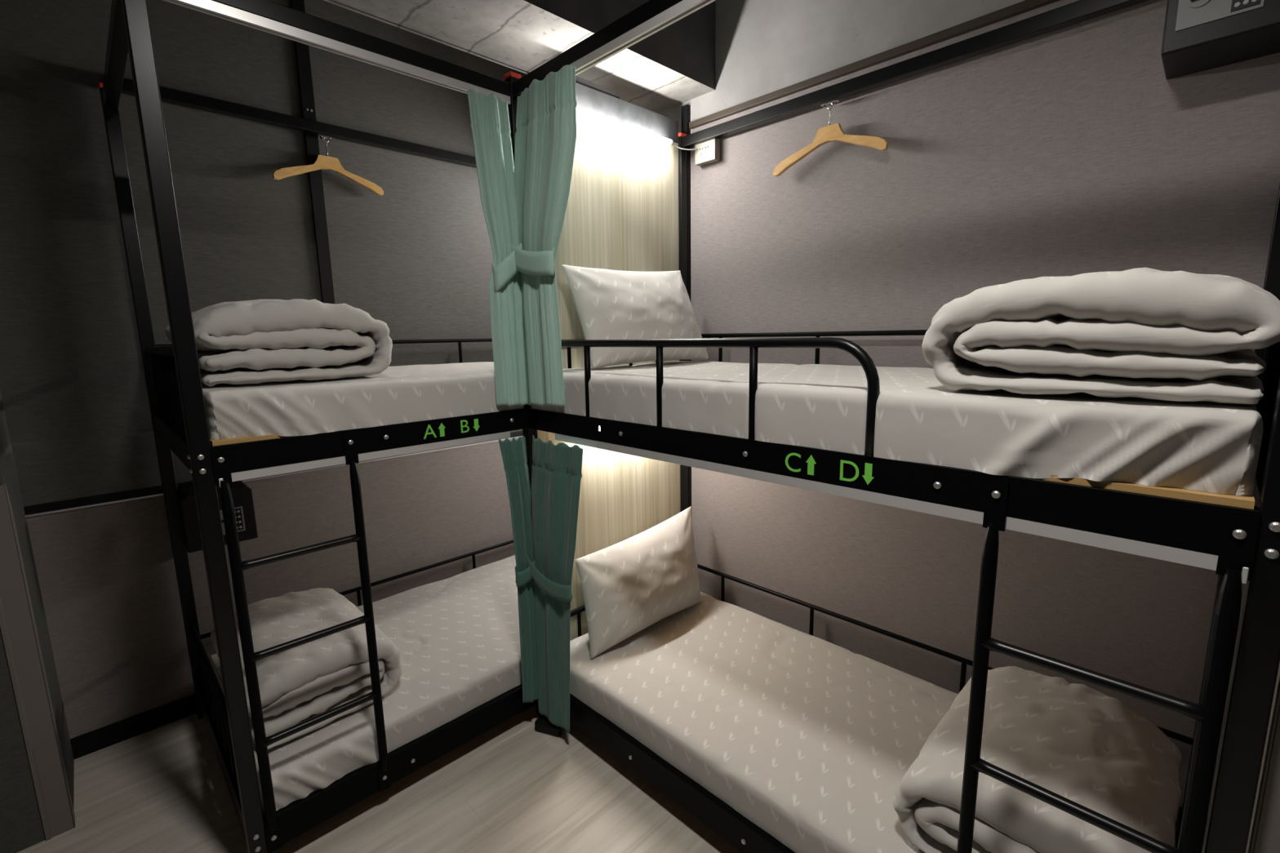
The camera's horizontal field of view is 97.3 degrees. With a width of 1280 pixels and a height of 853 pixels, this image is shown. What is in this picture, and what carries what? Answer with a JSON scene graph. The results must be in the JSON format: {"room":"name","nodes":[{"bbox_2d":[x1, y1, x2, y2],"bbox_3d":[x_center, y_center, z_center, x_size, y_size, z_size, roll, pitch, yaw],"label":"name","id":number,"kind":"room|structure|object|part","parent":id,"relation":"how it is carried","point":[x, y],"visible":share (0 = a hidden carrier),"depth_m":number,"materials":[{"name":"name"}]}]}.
{"room":"dormitory","nodes":[
{"label":"dormitory","id":0,"kind":"room"},
{"bbox_2d":[0,390,74,852],"bbox_3d":[-2.639,-0.120,1.255,1.562,3.120,0.452,-10,13,-44],"label":"door frame","id":1,"kind":"structure","parent":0,"point":[21,828],"depth_m":1.80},
{"bbox_2d":[0,483,75,840],"bbox_3d":[-1.944,0.760,1.786,0.068,1.189,0.058,-10,13,-44],"label":"trim","id":2,"kind":"structure","parent":1,"relation":"attached to","point":[18,628],"depth_m":1.78,"materials":[{"name":"grey plastic"}]},
{"bbox_2d":[0,0,525,738],"bbox_3d":[-1.398,-0.398,2.833,2.620,3.120,0.083,-10,13,-44],"label":"wall","id":3,"kind":"structure","parent":0,"point":[416,257],"depth_m":2.33,"materials":[{"name":"grey paint"}]},
{"bbox_2d":[70,693,197,759],"bbox_3d":[-1.362,1.108,3.024,2.395,0.085,0.012,-10,13,-44],"label":"baseboard","id":4,"kind":"structure","parent":3,"relation":"attached to","point":[84,744],"depth_m":2.31,"materials":[{"name":"black"}]},
{"bbox_2d":[176,480,257,552],"bbox_3d":[-1.771,0.362,2.356,0.235,0.235,0.222,-10,13,-44],"label":"box","id":5,"kind":"object","parent":3,"relation":"attached to","point":[242,494],"visible":0.48,"depth_m":2.30,"materials":[{"name":"black plastic"}]},
{"bbox_3d":[-1.693,0.390,2.302,0.124,0.105,0.003,-10,13,-44],"label":"plate","id":6,"kind":"part","parent":5,"relation":"part of","materials":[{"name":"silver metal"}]},
{"bbox_2d":[23,431,522,517],"bbox_3d":[-1.378,0.160,2.869,2.395,0.038,0.014,-10,13,-44],"label":"trim","id":7,"kind":"structure","parent":3,"relation":"attached to","point":[106,499],"depth_m":2.22,"materials":[{"name":"black metal"}]},
{"bbox_2d":[289,0,334,303],"bbox_3d":[-1.476,-0.883,2.611,0.050,2.090,0.026,-10,13,-44],"label":"trim","id":8,"kind":"structure","parent":3,"relation":"attached to","point":[302,51],"depth_m":2.56,"materials":[{"name":"black metal"}]},
{"bbox_2d":[17,704,740,852],"bbox_3d":[-0.365,1.485,1.045,4.100,0.060,4.550,-10,13,-44],"label":"floor","id":9,"kind":"structure","parent":0,"point":[513,787],"depth_m":1.95,"materials":[{"name":"brown wood"}]},
{"bbox_2d":[98,0,537,852],"bbox_3d":[-0.843,-0.076,2.536,1.995,2.560,1.136,-10,13,-44],"label":"bunk bed","id":10,"kind":"object","parent":9,"relation":"on","point":[172,376],"visible":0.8,"depth_m":1.72,"materials":[{"name":"black painted metal"},{"name":"plywood"}]},
{"bbox_3d":[-1.914,0.010,2.248,0.044,2.496,0.044,-10,13,-44],"label":"post","id":11,"kind":"part","parent":10,"relation":"part of","materials":[{"name":"black metal"}]},
{"bbox_3d":[-1.541,0.039,1.871,0.036,0.078,1.017,-10,13,-44],"label":"rail","id":12,"kind":"part","parent":10,"relation":"part of","materials":[{"name":"black metal"}]},
{"bbox_3d":[-1.167,0.118,1.502,0.044,2.496,0.044,-10,13,-44],"label":"post","id":13,"kind":"part","parent":10,"relation":"part of","materials":[{"name":"black metal"}]},
{"bbox_3d":[-1.521,1.177,2.056,0.036,0.105,1.017,-10,13,-44],"label":"rail","id":14,"kind":"part","parent":10,"relation":"part of","materials":[{"name":"black metal"}]},
{"bbox_3d":[-1.230,-0.432,2.869,1.899,0.019,0.019,-10,13,-44],"label":"guard rail","id":15,"kind":"part","parent":10,"relation":"part of","materials":[{"name":"black metal"}]},
{"bbox_2d":[271,133,383,195],"bbox_3d":[-1.419,-1.204,2.567,0.464,0.221,0.032,-10,13,-44],"label":"hanger","id":16,"kind":"object","parent":10,"relation":"hanging from","point":[322,162],"visible":1,"depth_m":2.56,"materials":[{"name":"brown wood"}]},
{"bbox_3d":[-1.423,-1.301,2.554,0.068,0.026,0.024,-10,13,-44],"label":"mount plate","id":17,"kind":"part","parent":16,"relation":"part of","materials":[{"name":"silver metal"}]},
{"bbox_3d":[-1.208,0.784,3.067,1.899,0.019,0.019,-10,13,-44],"label":"guard rail","id":18,"kind":"part","parent":10,"relation":"part of","materials":[{"name":"black metal"}]},
{"bbox_2d":[201,361,523,439],"bbox_3d":[-0.821,-0.189,2.494,1.890,0.145,1.027,-10,13,-44],"label":"mattress","id":19,"kind":"object","parent":10,"relation":"on","point":[398,394],"visible":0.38,"depth_m":1.75,"materials":[{"name":"white fabric"}]},
{"bbox_2d":[164,298,392,386],"bbox_3d":[-1.285,-0.312,2.006,0.572,0.268,0.689,-10,13,-44],"label":"duvet","id":20,"kind":"object","parent":19,"relation":"on","point":[261,340],"visible":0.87,"depth_m":1.75,"materials":[{"name":"grey plain white-grey cotton cloth"}]},
{"bbox_2d":[208,555,522,814],"bbox_3d":[-0.808,0.957,2.688,1.887,0.134,1.018,-10,13,-44],"label":"mattress","id":21,"kind":"object","parent":10,"relation":"on","point":[457,637],"visible":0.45,"depth_m":2.25,"materials":[{"name":"white fabric"}]},
{"bbox_2d":[210,587,402,749],"bbox_3d":[-1.279,0.853,2.153,0.503,0.255,0.692,-10,13,-44],"label":"duvet","id":22,"kind":"object","parent":21,"relation":"on","point":[297,685],"visible":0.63,"depth_m":1.98,"materials":[{"name":"white fabric"}]},
{"bbox_3d":[-0.798,0.029,1.852,0.988,0.078,0.034,-10,13,-44],"label":"rail","id":23,"kind":"part","parent":10,"relation":"part of","materials":[{"name":"black metal"}]},
{"bbox_3d":[-0.777,1.166,2.037,0.988,0.105,0.034,-10,13,-44],"label":"rail","id":24,"kind":"part","parent":10,"relation":"part of","materials":[{"name":"black metal"}]},
{"bbox_2d":[466,88,526,406],"bbox_3d":[-0.491,-0.603,2.009,0.177,1.076,0.057,-10,13,-44],"label":"curtain","id":25,"kind":"object","parent":10,"relation":"hanging from","point":[490,125],"visible":0.97,"depth_m":2.00,"materials":[{"name":"teal fabric"}]},
{"bbox_2d":[498,435,537,702],"bbox_3d":[-0.453,0.581,2.200,0.140,1.099,0.057,-10,13,-44],"label":"curtain","id":26,"kind":"object","parent":10,"relation":"hanging from","point":[513,453],"visible":0.8,"depth_m":2.18,"materials":[{"name":"green fabric"}]},
{"bbox_2d":[534,715,561,737],"bbox_3d":[-0.377,1.228,2.299,0.068,0.045,0.117,-10,13,-44],"label":"block","id":27,"kind":"object","parent":9,"relation":"on","point":[542,724],"visible":0.8,"depth_m":2.29,"materials":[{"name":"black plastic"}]},
{"bbox_2d":[503,0,1279,852],"bbox_3d":[0.570,0.031,1.835,0.986,2.524,2.010,-10,13,-44],"label":"bunk bed","id":28,"kind":"object","parent":9,"relation":"on","point":[1237,538],"visible":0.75,"depth_m":1.12,"materials":[{"name":"plywood"},{"name":"black metal"}]},
{"bbox_3d":[-0.434,-0.011,2.217,0.044,2.496,0.044,-10,13,-44],"label":"post","id":29,"kind":"part","parent":28,"relation":"part of","materials":[{"name":"black metal"}]},
{"bbox_2d":[511,64,577,407],"bbox_3d":[-0.338,-0.601,1.941,0.057,1.084,0.387,-10,13,-44],"label":"curtain","id":30,"kind":"object","parent":28,"relation":"hanging from","point":[545,135],"visible":0.98,"depth_m":1.93,"materials":[{"name":"teal fabric"}]},
{"bbox_2d":[525,435,583,733],"bbox_3d":[-0.321,0.621,2.123,0.057,1.162,0.372,-10,13,-44],"label":"curtain","id":31,"kind":"object","parent":28,"relation":"hanging from","point":[556,474],"visible":0.95,"depth_m":2.11,"materials":[{"name":"green fabric"}]},
{"bbox_3d":[0.272,1.202,1.706,0.034,0.105,1.916,-10,13,-44],"label":"rail","id":32,"kind":"part","parent":28,"relation":"part of","materials":[{"name":"black metal"}]},
{"bbox_3d":[0.213,-0.125,2.848,0.044,2.496,0.044,-10,13,-44],"label":"post","id":33,"kind":"part","parent":28,"relation":"part of","materials":[{"name":"black metal"}]},
{"bbox_3d":[0.045,-0.130,1.687,0.025,0.260,1.337,-10,13,-44],"label":"guard rail","id":34,"kind":"part","parent":28,"relation":"part of","materials":[{"name":"black metal"}]},
{"bbox_3d":[0.897,-0.349,2.107,0.019,0.019,1.916,-10,13,-44],"label":"guard rail","id":35,"kind":"part","parent":28,"relation":"part of","materials":[{"name":"black metal"}]},
{"bbox_2d":[773,97,888,176],"bbox_3d":[0.715,-1.115,2.139,0.032,0.221,0.464,-10,13,-44],"label":"hanger","id":36,"kind":"object","parent":28,"relation":"hanging from","point":[833,132],"visible":1,"depth_m":2.13,"materials":[{"name":"brown wood"}]},
{"bbox_3d":[0.716,-1.212,2.126,0.024,0.026,0.068,-10,13,-44],"label":"mount plate","id":37,"kind":"part","parent":36,"relation":"part of","materials":[{"name":"silver metal"}]},
{"bbox_2d":[569,591,1179,852],"bbox_3d":[0.590,1.043,1.999,0.916,0.137,1.904,-10,13,-44],"label":"mattress","id":38,"kind":"object","parent":28,"relation":"on","point":[812,740],"visible":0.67,"depth_m":1.95,"materials":[{"name":"white fabric"}]},
{"bbox_2d":[574,506,702,659],"bbox_3d":[0.029,0.667,2.521,0.740,0.452,0.229,-10,13,-44],"label":"pillow","id":39,"kind":"object","parent":38,"relation":"on","point":[629,585],"visible":1,"depth_m":2.40,"materials":[{"name":"white fabric"}]},
{"bbox_2d":[893,666,1182,852],"bbox_3d":[1.067,0.920,1.495,0.702,0.252,0.523,-10,13,-44],"label":"duvet","id":40,"kind":"object","parent":38,"relation":"on","point":[1082,744],"visible":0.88,"depth_m":1.39,"materials":[{"name":"white fabric"}]},
{"bbox_3d":[0.251,0.064,1.521,0.034,0.078,1.916,-10,13,-44],"label":"rail","id":41,"kind":"part","parent":28,"relation":"part of","materials":[{"name":"black metal"}]},
{"bbox_2d":[532,360,1263,496],"bbox_3d":[0.562,-0.102,1.804,0.926,0.148,1.902,-10,13,-44],"label":"mattress","id":42,"kind":"object","parent":28,"relation":"on","point":[1201,446],"visible":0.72,"depth_m":1.13,"materials":[{"name":"white fabric"}]},
{"bbox_2d":[561,264,709,368],"bbox_3d":[0.019,-0.472,2.369,0.730,0.416,0.213,-10,13,-44],"label":"pillow","id":43,"kind":"object","parent":42,"relation":"on","point":[610,304],"visible":0.89,"depth_m":2.24,"materials":[{"name":"white fabric"}]},
{"bbox_2d":[921,267,1279,404],"bbox_3d":[1.018,-0.211,1.244,0.724,0.230,0.524,-10,13,-44],"label":"duvet","id":44,"kind":"object","parent":42,"relation":"on","point":[1148,333],"visible":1,"depth_m":0.97,"materials":[{"name":"white fabric"}]},
{"bbox_3d":[0.917,0.811,2.295,0.019,0.019,1.916,-10,13,-44],"label":"guard rail","id":45,"kind":"part","parent":28,"relation":"part of","materials":[{"name":"black metal"}]},
{"bbox_3d":[0.923,1.087,2.341,0.034,0.105,1.916,-10,13,-44],"label":"rail","id":46,"kind":"part","parent":28,"relation":"part of","materials":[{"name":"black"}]},
{"bbox_3d":[1.592,0.074,1.470,0.044,2.496,0.044,-10,13,-44],"label":"post","id":47,"kind":"part","parent":28,"relation":"part of","materials":[{"name":"black metal"}]},
{"bbox_3d":[0.945,0.188,0.839,0.044,2.496,0.044,-10,13,-44],"label":"post","id":48,"kind":"part","parent":28,"relation":"part of","materials":[{"name":"black metal"}]},
{"bbox_3d":[1.268,0.106,1.151,0.867,0.078,0.036,-10,13,-44],"label":"rail","id":49,"kind":"part","parent":28,"relation":"part of","materials":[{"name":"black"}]},
{"bbox_2d":[537,82,691,640],"bbox_3d":[-0.085,-0.139,2.543,0.935,2.655,0.036,-10,13,-44],"label":"wall partition","id":50,"kind":"structure","parent":0,"point":[622,210],"depth_m":2.48,"materials":[{"name":"laminate"}]},
{"bbox_2d":[575,75,620,98],"bbox_3d":[-0.191,-1.375,2.297,0.258,0.026,0.053,-10,13,-44],"label":"case","id":51,"kind":"object","parent":50,"relation":"on","point":[579,80],"visible":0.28,"depth_m":2.27,"materials":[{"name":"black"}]},
{"bbox_2d":[576,107,697,150],"bbox_3d":[-0.044,-1.246,2.367,0.772,0.038,0.065,-9,12,-40],"label":"tube light","id":52,"kind":"object","parent":50,"relation":"attached to","point":[580,112],"visible":0.89,"depth_m":2.35,"materials":[{"name":"white plastic"}]},
{"bbox_2d":[657,0,1279,813],"bbox_3d":[1.046,-0.322,2.098,0.100,3.120,4.412,-10,13,-44],"label":"wall","id":53,"kind":"structure","parent":0,"point":[1071,150],"depth_m":1.96,"materials":[{"name":"grey paint"}]},
{"bbox_2d":[694,138,719,166],"bbox_3d":[0.309,-1.257,2.580,0.042,0.094,0.120,-10,13,-44],"label":"power socket","id":54,"kind":"object","parent":53,"relation":"attached to","point":[708,152],"visible":1,"depth_m":2.56,"materials":[{"name":"white plastic"}]},
{"bbox_2d":[688,0,1058,128],"bbox_3d":[1.387,-1.245,1.493,0.022,0.027,3.270,-10,13,-44],"label":"trim","id":55,"kind":"structure","parent":53,"relation":"attached to","point":[1023,6],"depth_m":2.00,"materials":[{"name":"brown metal"}]},
{"bbox_2d":[1160,0,1279,79],"bbox_3d":[1.452,-1.023,1.320,0.222,0.235,0.310,-10,13,-44],"label":"box","id":56,"kind":"object","parent":53,"relation":"attached to","point":[1199,35],"visible":1,"depth_m":1.34,"materials":[{"name":"black plastic"}]},
{"bbox_3d":[1.315,-1.008,1.321,0.004,0.046,0.046,-10,13,-44],"label":"knob","id":57,"kind":"part","parent":56,"relation":"part of","materials":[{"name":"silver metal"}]},
{"bbox_3d":[1.341,-0.998,1.300,0.003,0.105,0.144,-10,13,-44],"label":"plate","id":58,"kind":"part","parent":56,"relation":"part of","materials":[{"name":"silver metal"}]},
{"bbox_2d":[1207,585,1245,814],"bbox_3d":[1.351,-0.159,1.059,0.945,3.120,0.128,-10,13,-44],"label":"wall","id":59,"kind":"structure","parent":0,"point":[1245,585],"depth_m":1.59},
{"bbox_2d":[1245,662,1279,852],"bbox_3d":[1.019,0.847,0.923,0.044,1.190,0.064,-10,13,-44],"label":"trim","id":60,"kind":"structure","parent":59,"relation":"attached to","point":[1264,837],"depth_m":0.88,"materials":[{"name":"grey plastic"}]},
{"bbox_3d":[-0.421,-1.653,0.535,4.100,0.060,4.550,-10,13,-44],"label":"ceiling","id":61,"kind":"structure","parent":0,"visible":0},
{"bbox_2d":[323,0,715,112],"bbox_3d":[-1.222,-1.505,1.280,3.957,0.444,0.430,-10,13,-44],"label":"ceiling beam","id":62,"kind":"structure","parent":61,"relation":"attached to","point":[674,65],"depth_m":2.12,"materials":[{"name":"concrete"}]}
]}

